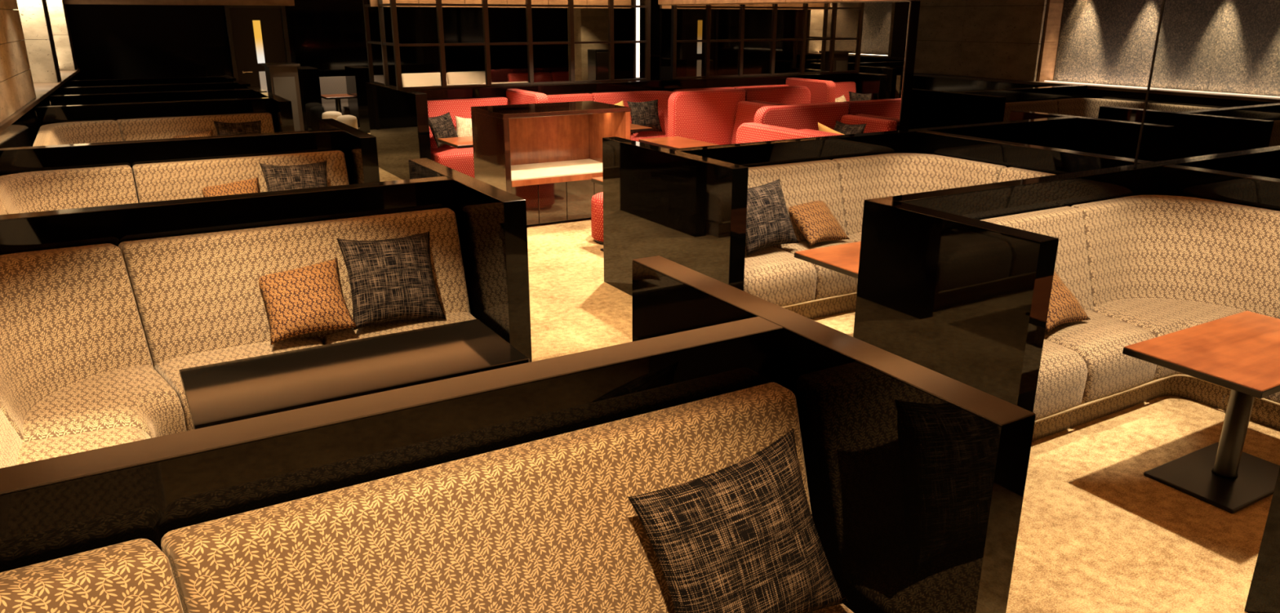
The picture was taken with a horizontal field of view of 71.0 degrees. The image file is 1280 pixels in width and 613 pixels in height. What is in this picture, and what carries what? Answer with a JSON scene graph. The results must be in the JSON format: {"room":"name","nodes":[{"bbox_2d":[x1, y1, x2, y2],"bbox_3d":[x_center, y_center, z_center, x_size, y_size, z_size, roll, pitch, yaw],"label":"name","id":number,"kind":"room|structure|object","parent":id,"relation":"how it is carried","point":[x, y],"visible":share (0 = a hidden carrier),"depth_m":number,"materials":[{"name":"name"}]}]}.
{"room":"entertainment venue","nodes":[
{"label":"entertainment venue","id":0,"kind":"room"},
{"bbox_2d":[0,0,79,148],"bbox_3d":[-4.619,-1.091,5.449,0.934,2.600,19.080,-9,20,-26],"label":"wall","id":1,"kind":"structure","parent":0,"point":[37,56],"depth_m":8.77,"materials":[{"name":"beige"}]},
{"bbox_2d":[65,4,231,79],"bbox_3d":[-8.280,-3.591,13.963,3.530,2.090,0.200,-10,21,-29],"label":"wall","id":2,"kind":"structure","parent":0,"point":[110,42],"depth_m":14.02,"materials":[{"name":"black"}]},
{"bbox_2d":[223,4,291,92],"bbox_3d":[-6.279,-3.908,14.939,0.920,2.100,0.160,-10,21,-29],"label":"door","id":3,"kind":"structure","parent":2,"relation":"in","point":[255,37],"depth_m":14.77,"materials":[{"name":"black"}]},
{"bbox_2d":[63,0,294,5],"bbox_3d":[-7.766,-4.888,13.737,4.600,0.500,0.400,-10,21,-29],"label":"wall","id":4,"kind":"structure","parent":0,"point":[250,2],"depth_m":13.98,"materials":[{"name":"brown wood"}]},
{"bbox_2d":[288,0,644,86],"bbox_3d":[-2.399,-5.640,19.499,10.550,2.600,0.200,-10,21,-29],"label":"wall","id":5,"kind":"structure","parent":0,"point":[329,36],"depth_m":18.40,"materials":[{"name":"black"}]},
{"bbox_2d":[369,0,631,8],"bbox_3d":[-1.732,-4.238,11.887,3.702,0.520,0.040,-10,21,-29],"label":"wall screen header","id":6,"kind":"structure","parent":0,"point":[372,2],"depth_m":11.95,"materials":[{"name":"brown wood"}]},
{"bbox_2d":[650,0,875,54],"bbox_3d":[2.183,-5.714,17.978,0.500,1.500,8.500,-10,21,-29],"label":"wall","id":7,"kind":"structure","parent":0,"point":[655,6],"depth_m":20.50,"materials":[{"name":"black"}]},
{"bbox_2d":[657,0,908,4],"bbox_3d":[1.467,-3.757,10.328,0.170,0.490,4.516,-10,21,-29],"label":"wall header","id":8,"kind":"structure","parent":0,"point":[660,2],"depth_m":10.70,"materials":[{"name":"brown wood"}]},
{"bbox_2d":[659,0,920,130],"bbox_3d":[1.478,-2.528,10.745,0.128,2.095,4.540,-10,21,-29],"label":"wall","id":9,"kind":"structure","parent":0,"point":[915,5],"depth_m":8.78,"materials":[{"name":"black"}]},
{"bbox_2d":[661,0,911,125],"bbox_3d":[1.436,-2.944,10.536,0.018,1.174,4.478,-10,21,-29],"label":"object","id":10,"kind":"object","parent":9,"relation":"attached to","point":[855,53],"visible":0.93,"depth_m":10.04,"materials":[{"name":"mirror"}]},
{"bbox_2d":[368,133,1279,612],"bbox_3d":[0.553,-1.260,10.305,15.700,0.050,22.000,-10,21,-29],"label":"floor","id":11,"kind":"structure","parent":0,"point":[1096,534],"depth_m":3.80,"materials":[{"name":"beige carpet"}]},
{"bbox_2d":[68,75,235,87],"bbox_3d":[-6.800,-2.662,12.710,2.033,1.102,0.750,-10,21,-29],"label":"wall","id":12,"kind":"structure","parent":11,"relation":"on","point":[222,78],"depth_m":12.55,"materials":[{"name":"black paint"}]},
{"bbox_2d":[32,112,274,146],"bbox_3d":[-4.333,-1.188,8.416,2.085,0.955,2.184,-10,21,-29],"label":"sofa","id":13,"kind":"object","parent":11,"relation":"on","point":[153,128],"visible":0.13,"depth_m":8.96,"materials":[{"name":"beige fabric"}]},
{"bbox_2d":[32,132,57,146],"bbox_3d":[-4.890,-1.087,7.567,0.273,0.625,1.302,-10,21,-29],"label":"cushion","id":14,"kind":"object","parent":13,"relation":"on","point":[42,139],"depth_m":7.62,"materials":[{"name":"beige fabric"}]},
{"bbox_2d":[37,120,123,145],"bbox_3d":[-5.259,-1.413,8.569,0.706,0.625,0.874,-10,21,-29],"label":"cushion","id":15,"kind":"object","parent":13,"relation":"on","point":[101,131],"depth_m":8.73,"materials":[{"name":"beige fabric"}]},
{"bbox_2d":[116,112,274,141],"bbox_3d":[-4.546,-1.648,9.299,1.456,0.625,0.277,-10,21,-29],"label":"cushion","id":16,"kind":"object","parent":13,"relation":"on","point":[153,128],"depth_m":9.14,"materials":[{"name":"beige fabric"}]},
{"bbox_2d":[213,120,261,135],"bbox_3d":[-4.163,-1.725,9.357,0.462,0.422,0.269,-9,20,-26],"label":"throw pillow","id":17,"kind":"object","parent":13,"relation":"on","point":[247,127],"visible":0.34,"depth_m":9.31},
{"bbox_2d":[59,80,250,94],"bbox_3d":[-6.173,-2.309,11.627,2.107,1.102,0.850,-10,21,-29],"label":"wall","id":18,"kind":"structure","parent":11,"relation":"on","point":[234,84],"depth_m":11.42,"materials":[{"name":"black paint"}]},
{"bbox_2d":[49,86,266,106],"bbox_3d":[-5.545,-1.957,10.544,2.180,1.102,0.850,-10,21,-29],"label":"wall","id":19,"kind":"structure","parent":11,"relation":"on","point":[250,91],"depth_m":10.31,"materials":[{"name":"black paint"}]},
{"bbox_2d":[35,92,294,132],"bbox_3d":[-4.929,-1.610,9.476,2.257,1.102,1.310,-10,21,-29],"label":"wall","id":20,"kind":"structure","parent":11,"relation":"on","point":[280,108],"depth_m":9.22,"materials":[{"name":"black paint"}]},
{"bbox_2d":[0,150,349,214],"bbox_3d":[-2.747,-0.299,5.685,2.265,0.955,2.184,-10,21,-29],"label":"sofa","id":21,"kind":"object","parent":11,"relation":"on","point":[99,186],"visible":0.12,"depth_m":6.22,"materials":[{"name":"beige fabric"}]},
{"bbox_2d":[0,164,137,213],"bbox_3d":[-3.697,-0.520,5.824,0.831,0.625,0.874,-10,21,-29],"label":"cushion","id":22,"kind":"object","parent":21,"relation":"on","point":[99,186],"depth_m":6.01,"materials":[{"name":"beige fabric"}]},
{"bbox_2d":[202,177,258,196],"bbox_3d":[-2.910,-0.736,6.436,0.418,0.316,0.288,-9,20,-26],"label":"throw pillow","id":23,"kind":"object","parent":21,"relation":"on","point":[251,185],"visible":0.23,"depth_m":6.43,"materials":[{"name":"orange fabric"}]},
{"bbox_2d":[132,150,349,202],"bbox_3d":[-2.874,-0.775,6.618,1.436,0.625,0.273,-10,21,-29],"label":"cushion","id":24,"kind":"object","parent":21,"relation":"on","point":[182,180],"depth_m":6.44,"materials":[{"name":"beige fabric"}]},
{"bbox_2d":[259,160,327,191],"bbox_3d":[-2.529,-0.845,6.652,0.484,0.441,0.276,-9,20,-26],"label":"throw pillow","id":25,"kind":"object","parent":21,"relation":"on","point":[277,178],"visible":0.44,"depth_m":6.60,"materials":[{"name":"fabric"}]},
{"bbox_2d":[0,208,475,468],"bbox_3d":[-1.467,0.375,3.616,2.266,0.955,2.184,-10,21,-29],"label":"sofa","id":26,"kind":"object","parent":11,"relation":"on","point":[95,340],"visible":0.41,"depth_m":4.06,"materials":[{"name":"beige fabric"}]},
{"bbox_2d":[0,408,22,468],"bbox_3d":[-2.101,0.489,2.722,0.273,0.625,1.302,-10,21,-29],"label":"cushion","id":27,"kind":"object","parent":26,"relation":"on","point":[11,441],"depth_m":3.21,"materials":[{"name":"beige fabric"}]},
{"bbox_2d":[0,243,153,440],"bbox_3d":[-2.459,0.161,3.732,0.734,0.625,0.874,-10,21,-29],"label":"cushion","id":28,"kind":"object","parent":26,"relation":"on","point":[77,330],"depth_m":3.87,"materials":[{"name":"beige fabric"}]},
{"bbox_2d":[16,426,151,465],"bbox_3d":[-1.842,0.777,2.977,0.501,0.311,1.302,-10,21,-29],"label":"seat cushion","id":29,"kind":"object","parent":26,"relation":"on","point":[35,449],"depth_m":3.36,"materials":[{"name":"beige fabric"}]},
{"bbox_2d":[22,364,186,442],"bbox_3d":[-2.298,0.501,3.826,0.621,0.311,0.686,-10,21,-29],"label":"seat cushion","id":30,"kind":"object","parent":26,"relation":"on","point":[151,399],"depth_m":3.75,"materials":[{"name":"beige fabric"}]},
{"bbox_2d":[152,337,323,431],"bbox_3d":[-1.826,0.383,4.193,0.749,0.311,0.501,-10,21,-29],"label":"seat cushion","id":31,"kind":"object","parent":26,"relation":"on","point":[171,406],"depth_m":4.13,"materials":[{"name":"beige fabric"}]},
{"bbox_2d":[118,208,470,366],"bbox_3d":[-1.660,-0.089,4.510,1.591,0.625,0.274,-10,21,-29],"label":"cushion","id":32,"kind":"object","parent":26,"relation":"on","point":[184,296],"depth_m":4.29,"materials":[{"name":"beige fabric"}]},
{"bbox_2d":[258,257,356,345],"bbox_3d":[-1.632,-0.032,4.371,0.418,0.316,0.288,-9,20,-26],"label":"throw pillow","id":33,"kind":"object","parent":26,"relation":"on","point":[308,299],"visible":1,"depth_m":4.32,"materials":[{"name":"orange fabric"}]},
{"bbox_2d":[336,231,446,330],"bbox_3d":[-1.262,-0.137,4.579,0.484,0.441,0.276,-9,20,-26],"label":"throw pillow","id":34,"kind":"object","parent":26,"relation":"on","point":[392,279],"visible":1,"depth_m":4.52,"materials":[{"name":"fabric"}]},
{"bbox_2d":[323,311,475,345],"bbox_3d":[-1.159,0.264,4.567,0.783,0.311,0.501,-10,21,-29],"label":"seat cushion","id":35,"kind":"object","parent":26,"relation":"on","point":[337,335],"depth_m":4.56,"materials":[{"name":"beige fabric"}]},
{"bbox_2d":[261,62,304,131],"bbox_3d":[-4.618,-2.475,11.730,0.400,1.360,0.430,-10,21,-29],"label":"stand","id":36,"kind":"object","parent":11,"relation":"on","point":[282,78],"visible":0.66,"depth_m":11.47,"materials":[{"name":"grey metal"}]},
{"bbox_2d":[297,66,323,130],"bbox_3d":[-5.708,-3.547,15.447,0.275,1.102,0.800,-10,21,-29],"label":"wall","id":37,"kind":"structure","parent":11,"relation":"on","point":[308,77],"depth_m":15.11,"materials":[{"name":"black paint"}]},
{"bbox_2d":[319,75,384,115],"bbox_3d":[-5.229,-3.777,16.522,1.312,0.880,0.678,-10,21,-29],"label":"bench sofa","id":38,"kind":"object","parent":11,"relation":"on","point":[335,84],"visible":0.07,"depth_m":16.39,"materials":[{"name":"grey fabric"}]},
{"bbox_2d":[319,75,347,103],"bbox_3d":[-5.615,-3.937,16.477,0.652,0.550,0.273,-10,21,-29],"label":"cushion","id":39,"kind":"object","parent":38,"relation":"on","point":[335,84],"depth_m":16.41,"materials":[{"name":"grey fabric"}]},
{"bbox_2d":[322,102,349,115],"bbox_3d":[-5.466,-3.549,16.335,0.652,0.289,0.490,-10,21,-29],"label":"seat cushion","id":40,"kind":"object","parent":38,"relation":"on","point":[326,107],"depth_m":16.14,"materials":[{"name":"grey fabric"}]},
{"bbox_2d":[178,319,528,429],"bbox_3d":[-1.128,0.528,3.671,1.235,0.630,0.580,-10,21,-29],"label":"pedestal table","id":41,"kind":"object","parent":11,"relation":"on","point":[235,390],"visible":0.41,"depth_m":3.50,"materials":[{"name":"black paint"}]},
{"bbox_2d":[344,65,370,133],"bbox_3d":[-4.910,-3.636,15.729,0.260,1.102,0.700,-10,21,-29],"label":"wall","id":42,"kind":"structure","parent":11,"relation":"on","point":[357,76],"depth_m":15.47,"materials":[{"name":"black paint"}]},
{"bbox_2d":[365,81,431,179],"bbox_3d":[-3.056,-2.198,11.304,0.135,1.102,2.200,-10,21,-29],"label":"wall","id":43,"kind":"structure","parent":11,"relation":"on","point":[398,119],"depth_m":11.04,"materials":[{"name":"black paint"}]},
{"bbox_2d":[0,382,853,612],"bbox_3d":[-0.032,1.129,1.297,2.266,0.955,2.184,-10,21,-29],"label":"sofa","id":44,"kind":"object","parent":11,"relation":"on","point":[548,525],"visible":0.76,"depth_m":2.03,"materials":[{"name":"beige fabric"}]},
{"bbox_2d":[0,538,183,612],"bbox_3d":[-1.024,0.916,1.413,0.734,0.625,0.874,-10,21,-29],"label":"cushion","id":45,"kind":"object","parent":44,"relation":"on","point":[135,575],"depth_m":1.71,"materials":[{"name":"beige fabric"}]},
{"bbox_2d":[627,428,848,612],"bbox_3d":[0.256,0.613,2.242,0.544,0.524,0.243,-9,20,-26],"label":"throw pillow","id":46,"kind":"object","parent":44,"relation":"on","point":[742,536],"visible":1,"depth_m":2.17,"materials":[{"name":"fabric"}]},
{"bbox_2d":[810,604,853,612],"bbox_3d":[0.276,1.018,2.249,0.783,0.311,0.501,-10,21,-29],"label":"seat cushion","id":47,"kind":"object","parent":44,"relation":"on","point":[841,608],"depth_m":2.42,"materials":[{"name":"beige fabric"}]},
{"bbox_2d":[401,71,485,87],"bbox_3d":[-3.515,-3.912,16.868,1.742,0.930,0.678,-10,21,-29],"label":"bench sofa","id":48,"kind":"object","parent":11,"relation":"on","point":[415,79],"visible":0.12,"depth_m":16.84,"materials":[{"name":"beige fabric"}]},
{"bbox_2d":[401,72,448,87],"bbox_3d":[-3.994,-4.055,16.771,0.867,0.600,0.273,-10,21,-29],"label":"cushion","id":49,"kind":"object","parent":48,"relation":"on","point":[415,79],"depth_m":16.68,"materials":[{"name":"beige fabric"}]},
{"bbox_2d":[446,71,485,84],"bbox_3d":[-3.240,-4.190,17.194,0.867,0.600,0.273,-10,21,-29],"label":"cushion","id":50,"kind":"object","parent":48,"relation":"on","point":[470,77],"depth_m":17.10,"materials":[{"name":"beige fabric"}]},
{"bbox_2d":[426,97,521,177],"bbox_3d":[-2.026,-2.047,10.939,1.124,0.905,0.670,-10,21,-29],"label":"sofa","id":51,"kind":"object","parent":11,"relation":"on","point":[461,160],"visible":0.27,"depth_m":10.80,"materials":[{"name":"fabric"}]},
{"bbox_2d":[428,111,457,147],"bbox_3d":[-2.333,-2.096,10.640,0.198,0.384,0.398,11,21,29],"label":"throw pillow","id":52,"kind":"object","parent":51,"relation":"on","point":[442,126],"visible":0.83,"depth_m":10.55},
{"bbox_2d":[426,97,508,148],"bbox_3d":[-2.138,-2.230,11.080,1.124,0.645,0.228,-10,21,-29],"label":"cushion","id":53,"kind":"object","parent":51,"relation":"on","point":[461,108],"depth_m":10.93,"materials":[{"name":"red fabric"}]},
{"bbox_2d":[431,146,521,177],"bbox_3d":[-1.982,-1.765,10.950,1.124,0.361,0.492,-10,21,-29],"label":"seat cushion","id":54,"kind":"object","parent":51,"relation":"on","point":[461,160],"depth_m":10.61,"materials":[{"name":"red fabric"}]},
{"bbox_2d":[0,118,1035,612],"bbox_3d":[-2.064,0.041,4.403,2.732,1.102,7.011,-10,21,-29],"label":"wall","id":55,"kind":"structure","parent":11,"relation":"on","point":[917,474],"depth_m":2.30,"materials":[{"name":"black paint"}]},
{"bbox_2d":[506,88,550,164],"bbox_3d":[-1.386,-2.126,11.147,0.160,1.070,0.950,-10,21,-29],"label":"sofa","id":56,"kind":"object","parent":11,"relation":"on","point":[514,96],"visible":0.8,"depth_m":10.90,"materials":[{"name":"fabric"}]},
{"bbox_2d":[413,80,661,100],"bbox_3d":[-1.244,-2.361,11.823,3.510,1.100,0.124,-10,21,-29],"label":"wall","id":57,"kind":"structure","parent":11,"relation":"on","point":[652,85],"depth_m":11.64,"materials":[{"name":"black paint"}]},
{"bbox_2d":[362,0,650,89],"bbox_3d":[-1.755,-3.766,11.944,3.516,1.493,1.525,-10,21,-29],"label":"screen","id":58,"kind":"object","parent":57,"relation":"on","point":[393,4],"visible":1,"depth_m":11.33,"materials":[{"name":"brown metal"}]},
{"bbox_2d":[507,71,568,82],"bbox_3d":[-1.610,-4.096,17.499,1.792,0.900,0.678,-10,21,-29],"label":"bench sofa","id":59,"kind":"object","parent":11,"relation":"on","point":[540,77],"visible":0.15,"depth_m":17.45,"materials":[{"name":"red fabric"}]},
{"bbox_2d":[507,71,551,82],"bbox_3d":[-2.100,-4.237,17.396,0.892,0.570,0.273,-10,21,-29],"label":"cushion","id":60,"kind":"object","parent":59,"relation":"on","point":[540,77],"depth_m":17.31,"materials":[{"name":"red fabric"}]},
{"bbox_2d":[471,100,630,226],"bbox_3d":[-0.879,-1.433,8.962,1.332,1.100,0.835,-10,21,-29],"label":"base cabinet","id":61,"kind":"object","parent":11,"relation":"on","point":[555,191],"visible":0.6,"depth_m":8.85,"materials":[{"name":"brown paint"}]},
{"bbox_2d":[511,159,602,181],"bbox_3d":[-0.869,-1.373,8.963,1.218,0.014,0.771,-10,21,-29],"label":"shelf","id":62,"kind":"object","parent":61,"relation":"attached to","point":[565,169],"depth_m":8.90,"materials":[{"name":"wood"}]},
{"bbox_2d":[511,172,602,186],"bbox_3d":[-0.866,-1.338,8.970,1.220,0.055,0.784,-10,21,-29],"label":"shelf","id":63,"kind":"object","parent":61,"relation":"attached to","point":[518,179],"depth_m":8.60,"materials":[{"name":"white wood"}]},
{"bbox_2d":[567,8,608,80],"bbox_3d":[-0.887,-4.319,15.434,0.520,2.600,0.500,-10,21,-29],"label":"column","id":64,"kind":"structure","parent":11,"relation":"on","point":[590,24],"depth_m":15.12,"materials":[{"name":"stone"}]},
{"bbox_2d":[591,191,603,244],"bbox_3d":[-0.235,-0.806,8.110,0.410,0.436,0.410,-10,21,-29],"label":"round stool","id":65,"kind":"object","parent":11,"relation":"on","point":[597,202],"visible":0.3,"depth_m":7.98,"materials":[{"name":"red fabric"}]},
{"bbox_2d":[587,48,608,79],"bbox_3d":[-0.691,-3.611,15.167,0.260,1.420,0.315,-10,21,-29],"label":"speaker","id":66,"kind":"object","parent":11,"relation":"on","point":[597,59],"visible":0.29,"depth_m":14.91},
{"bbox_2d":[596,52,608,79],"bbox_3d":[-0.615,-3.600,15.034,0.220,1.280,0.014,-10,21,-29],"label":"grille","id":67,"kind":"object","parent":66,"relation":"attached to","point":[602,64],"depth_m":14.90,"materials":[{"name":"black"}]},
{"bbox_2d":[546,90,674,161],"bbox_3d":[-0.187,-2.196,11.410,2.135,0.905,1.685,-10,21,-29],"label":"sofa","id":68,"kind":"object","parent":11,"relation":"on","point":[612,98],"visible":0.13,"depth_m":12.07,"materials":[{"name":"fabric"}]},
{"bbox_2d":[546,93,593,102],"bbox_3d":[-1.048,-2.425,11.691,0.994,0.645,0.228,-10,21,-29],"label":"cushion","id":69,"kind":"object","parent":68,"relation":"on","point":[584,96],"depth_m":11.67,"materials":[{"name":"red fabric"}]},
{"bbox_2d":[591,90,674,134],"bbox_3d":[0.244,-2.397,11.611,1.135,0.645,1.685,-10,21,-29],"label":"cushion","id":70,"kind":"object","parent":68,"relation":"on","point":[612,98],"depth_m":12.11,"materials":[{"name":"red fabric"}]},
{"bbox_2d":[626,99,662,133],"bbox_3d":[0.064,-2.524,11.912,0.443,0.429,0.206,-8,20,-23],"label":"throw pillow","id":71,"kind":"object","parent":68,"relation":"on","point":[645,113],"visible":0.88,"depth_m":11.85,"materials":[{"name":"fabric"}]},
{"bbox_2d":[639,136,719,149],"bbox_3d":[0.425,-1.518,9.995,0.524,0.630,0.844,-10,21,-29],"label":"pedestal table","id":72,"kind":"object","parent":11,"relation":"on","point":[672,142],"visible":0.38,"depth_m":9.85,"materials":[{"name":"brown wood"}]},
{"bbox_2d":[667,88,745,144],"bbox_3d":[0.798,-2.051,10.864,1.030,1.110,0.150,-10,21,-29],"label":"sofa","id":73,"kind":"object","parent":11,"relation":"on","point":[708,116],"visible":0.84,"depth_m":10.69,"materials":[{"name":"fabric"}]},
{"bbox_2d":[731,101,775,143],"bbox_3d":[1.385,-1.814,10.243,0.670,0.905,1.544,-10,21,-29],"label":"sofa","id":74,"kind":"object","parent":11,"relation":"on","point":[746,111],"visible":0.16,"depth_m":10.71,"materials":[{"name":"fabric"}]},
{"bbox_2d":[736,122,832,143],"bbox_3d":[1.441,-1.087,8.104,0.150,0.982,1.800,-10,21,-29],"label":"panel","id":75,"kind":"object","parent":11,"relation":"on","point":[747,132],"visible":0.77,"depth_m":8.29,"materials":[{"name":"fabric"}]},
{"bbox_2d":[754,102,848,130],"bbox_3d":[1.663,-1.552,9.365,1.140,1.090,0.150,-10,21,-29],"label":"panel","id":76,"kind":"object","parent":11,"relation":"on","point":[803,116],"visible":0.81,"depth_m":9.16,"materials":[{"name":"fabric"}]},
{"bbox_2d":[794,241,860,279],"bbox_3d":[1.492,-0.018,5.384,0.974,0.625,0.634,-10,21,-29],"label":"pedestal table","id":77,"kind":"object","parent":11,"relation":"on","point":[844,259],"visible":0.05,"depth_m":5.20,"materials":[{"name":"brown wood"}]},
{"bbox_2d":[840,114,897,133],"bbox_3d":[2.088,-1.444,9.108,0.670,0.905,0.694,-10,21,-29],"label":"sofa","id":78,"kind":"object","parent":11,"relation":"on","point":[873,124],"visible":0.2,"depth_m":8.99,"materials":[{"name":"fabric"}]},
{"bbox_2d":[743,152,1054,319],"bbox_3d":[1.603,-0.394,6.010,2.144,0.955,1.534,-10,21,-29],"label":"sofa","id":79,"kind":"object","parent":11,"relation":"on","point":[773,274],"visible":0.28,"depth_m":6.33,"materials":[{"name":"beige fabric"}]},
{"bbox_2d":[745,178,798,255],"bbox_3d":[0.826,-0.608,6.031,0.467,0.439,0.254,-13,22,-36],"label":"throw pillow","id":80,"kind":"object","parent":79,"relation":"on","point":[768,221],"visible":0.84,"depth_m":5.96,"materials":[{"name":"fabric"}]},
{"bbox_2d":[743,247,816,306],"bbox_3d":[0.784,-0.187,5.972,0.632,0.310,0.500,-10,21,-29],"label":"seat cushion","id":81,"kind":"object","parent":79,"relation":"on","point":[774,275],"depth_m":5.82,"materials":[{"name":"beige fabric"}]},
{"bbox_2d":[745,159,846,249],"bbox_3d":[0.909,-0.652,6.266,1.274,0.625,0.273,-10,21,-29],"label":"cushion","id":82,"kind":"object","parent":79,"relation":"on","point":[804,182],"depth_m":6.36,"materials":[{"name":"beige fabric"}]},
{"bbox_2d":[788,200,849,245],"bbox_3d":[1.241,-0.594,6.310,0.380,0.251,0.301,-11,21,-31],"label":"throw pillow","id":83,"kind":"object","parent":79,"relation":"on","point":[815,220],"visible":0.99,"depth_m":6.24,"materials":[{"name":"orange fabric"}]},
{"bbox_2d":[781,239,857,300],"bbox_3d":[1.319,-0.282,6.271,0.592,0.310,0.501,-10,21,-29],"label":"seat cushion","id":84,"kind":"object","parent":79,"relation":"on","point":[830,285],"depth_m":6.05,"materials":[{"name":"beige fabric"}]},
{"bbox_2d":[832,152,1006,235],"bbox_3d":[1.988,-0.736,6.532,0.871,0.625,0.885,-10,21,-29],"label":"cushion","id":85,"kind":"object","parent":79,"relation":"on","point":[862,178],"depth_m":6.62,"materials":[{"name":"beige fabric"}]},
{"bbox_2d":[997,167,1054,182],"bbox_3d":[2.636,-0.577,6.045,0.273,0.625,0.642,-10,21,-29],"label":"cushion","id":86,"kind":"object","parent":79,"relation":"on","point":[1004,174],"depth_m":6.13,"materials":[{"name":"beige fabric"}]},
{"bbox_2d":[602,84,1279,296],"bbox_3d":[3.051,-1.397,8.877,8.002,1.102,4.200,-10,21,-29],"label":"wall","id":87,"kind":"structure","parent":11,"relation":"on","point":[685,206],"depth_m":6.53,"materials":[{"name":"black paint"}]},
{"bbox_2d":[853,145,1279,412],"bbox_3d":[3.199,-0.198,5.178,4.312,1.102,0.984,-10,21,-29],"label":"wall","id":88,"kind":"structure","parent":11,"relation":"on","point":[943,289],"depth_m":4.11,"materials":[{"name":"black paint"}]},
{"bbox_2d":[1133,0,1164,166],"bbox_3d":[3.876,-1.702,5.638,2.146,1.477,0.012,-10,21,-29],"label":"glass screen","id":89,"kind":"object","parent":88,"relation":"on","point":[1163,1],"visible":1,"depth_m":5.20,"materials":[{"name":"black"}]},
{"bbox_2d":[1008,110,1173,161],"bbox_3d":[3.953,-1.148,8.113,0.113,1.102,1.500,-10,21,-29],"label":"wall","id":90,"kind":"structure","parent":11,"relation":"on","point":[1110,137],"depth_m":7.67,"materials":[{"name":"black paint"}]},
{"bbox_2d":[914,130,1279,211],"bbox_3d":[3.391,-0.224,5.259,0.116,1.102,4.698,-10,21,-29],"label":"wall","id":91,"kind":"structure","parent":11,"relation":"on","point":[1050,160],"depth_m":5.78,"materials":[{"name":"black paint"}]},
{"bbox_2d":[1003,97,1218,121],"bbox_3d":[5.364,-1.811,10.409,2.354,0.955,2.184,-10,21,-29],"label":"sofa","id":92,"kind":"object","parent":11,"relation":"on","point":[1081,107],"visible":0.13,"depth_m":11.21,"materials":[{"name":"beige fabric"}]},
{"bbox_2d":[1003,99,1057,121],"bbox_3d":[4.582,-2.170,10.974,1.663,0.625,0.273,-10,21,-29],"label":"cushion","id":93,"kind":"object","parent":92,"relation":"on","point":[1049,106],"depth_m":11.07,"materials":[{"name":"beige fabric"}]},
{"bbox_2d":[1055,97,1149,118],"bbox_3d":[5.723,-2.265,11.276,0.755,0.625,0.885,-10,21,-29],"label":"cushion","id":94,"kind":"object","parent":92,"relation":"on","point":[1081,107],"depth_m":11.40,"materials":[{"name":"beige fabric"}]},
{"bbox_2d":[1146,102,1218,111],"bbox_3d":[6.487,-2.010,10.495,0.273,0.625,1.292,-10,21,-29],"label":"cushion","id":95,"kind":"object","parent":92,"relation":"on","point":[1153,106],"depth_m":10.69,"materials":[{"name":"beige fabric"}]},
{"bbox_2d":[980,195,1279,441],"bbox_3d":[2.706,0.186,4.228,2.144,0.955,1.984,-10,21,-29],"label":"sofa","id":96,"kind":"object","parent":11,"relation":"on","point":[1141,268],"visible":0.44,"depth_m":4.85,"materials":[{"name":"beige fabric"}]},
{"bbox_2d":[980,206,1093,311],"bbox_3d":[1.898,-0.132,4.668,1.274,0.625,0.273,-10,21,-29],"label":"cushion","id":97,"kind":"object","parent":96,"relation":"on","point":[1073,265],"depth_m":4.84,"materials":[{"name":"beige fabric"}]},
{"bbox_2d":[1033,338,1087,420],"bbox_3d":[1.774,0.334,4.374,0.632,0.310,0.500,-10,21,-29],"label":"seat cushion","id":98,"kind":"object","parent":96,"relation":"on","point":[1062,381],"depth_m":4.24,"materials":[{"name":"beige fabric"}]},
{"bbox_2d":[1045,271,1090,332],"bbox_3d":[2.101,-0.051,4.640,0.380,0.251,0.301,-11,21,-31],"label":"throw pillow","id":99,"kind":"object","parent":96,"relation":"on","point":[1064,306],"visible":0.36,"depth_m":4.57,"materials":[{"name":"orange fabric"}]},
{"bbox_2d":[1044,310,1156,404],"bbox_3d":[2.308,0.238,4.673,0.592,0.310,0.501,-10,21,-29],"label":"seat cushion","id":100,"kind":"object","parent":96,"relation":"on","point":[1100,340],"depth_m":4.48,"materials":[{"name":"beige fabric"}]},
{"bbox_2d":[1092,297,1244,380],"bbox_3d":[2.929,0.161,4.912,0.716,0.311,0.699,-10,21,-29],"label":"seat cushion","id":101,"kind":"object","parent":96,"relation":"on","point":[1160,317],"depth_m":4.85,"materials":[{"name":"beige fabric"}]},
{"bbox_2d":[1071,195,1279,319],"bbox_3d":[2.977,-0.216,4.934,0.871,0.625,0.885,-10,21,-29],"label":"cushion","id":102,"kind":"object","parent":96,"relation":"on","point":[1148,256],"depth_m":5.00,"materials":[{"name":"beige fabric"}]},
{"bbox_2d":[1122,311,1279,513],"bbox_3d":[2.605,0.464,3.905,0.974,0.625,0.549,-10,21,-29],"label":"pedestal table","id":103,"kind":"object","parent":11,"relation":"on","point":[1239,353],"visible":1,"depth_m":3.87,"materials":[{"name":"brown wood"}]},
{"bbox_2d":[1244,467,1279,612],"bbox_3d":[2.544,0.733,2.301,0.116,1.102,1.600,-10,21,-29],"label":"wall","id":104,"kind":"structure","parent":11,"relation":"on","point":[1264,595],"depth_m":3.00,"materials":[{"name":"black paint"}]},
{"bbox_2d":[650,0,1279,107],"bbox_3d":[5.701,-3.444,12.780,0.960,2.600,21.800,-10,21,-29],"label":"wall","id":105,"kind":"structure","parent":0,"point":[1210,53],"depth_m":11.75,"materials":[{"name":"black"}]},
{"bbox_3d":[-2.345,-5.313,14.178,15.700,0.060,10.550,-10,21,-29],"label":"ceiling","id":106,"kind":"structure","parent":0,"visible":0},
{"bbox_2d":[633,0,639,78],"bbox_3d":[-0.049,-4.817,15.565,0.105,1.670,0.070,-10,21,-29],"label":"wall light","id":107,"kind":"object","parent":106,"relation":"attached to","point":[636,10],"visible":0.84,"depth_m":15.59,"materials":[{"name":"white"}]},
{"bbox_2d":[635,0,639,77],"bbox_3d":[-0.036,-4.810,15.545,0.065,1.630,0.020,-10,21,-29],"label":"diffuser","id":108,"kind":"object","parent":107,"relation":"attached to","point":[637,2],"depth_m":15.58,"materials":[{"name":"white"}]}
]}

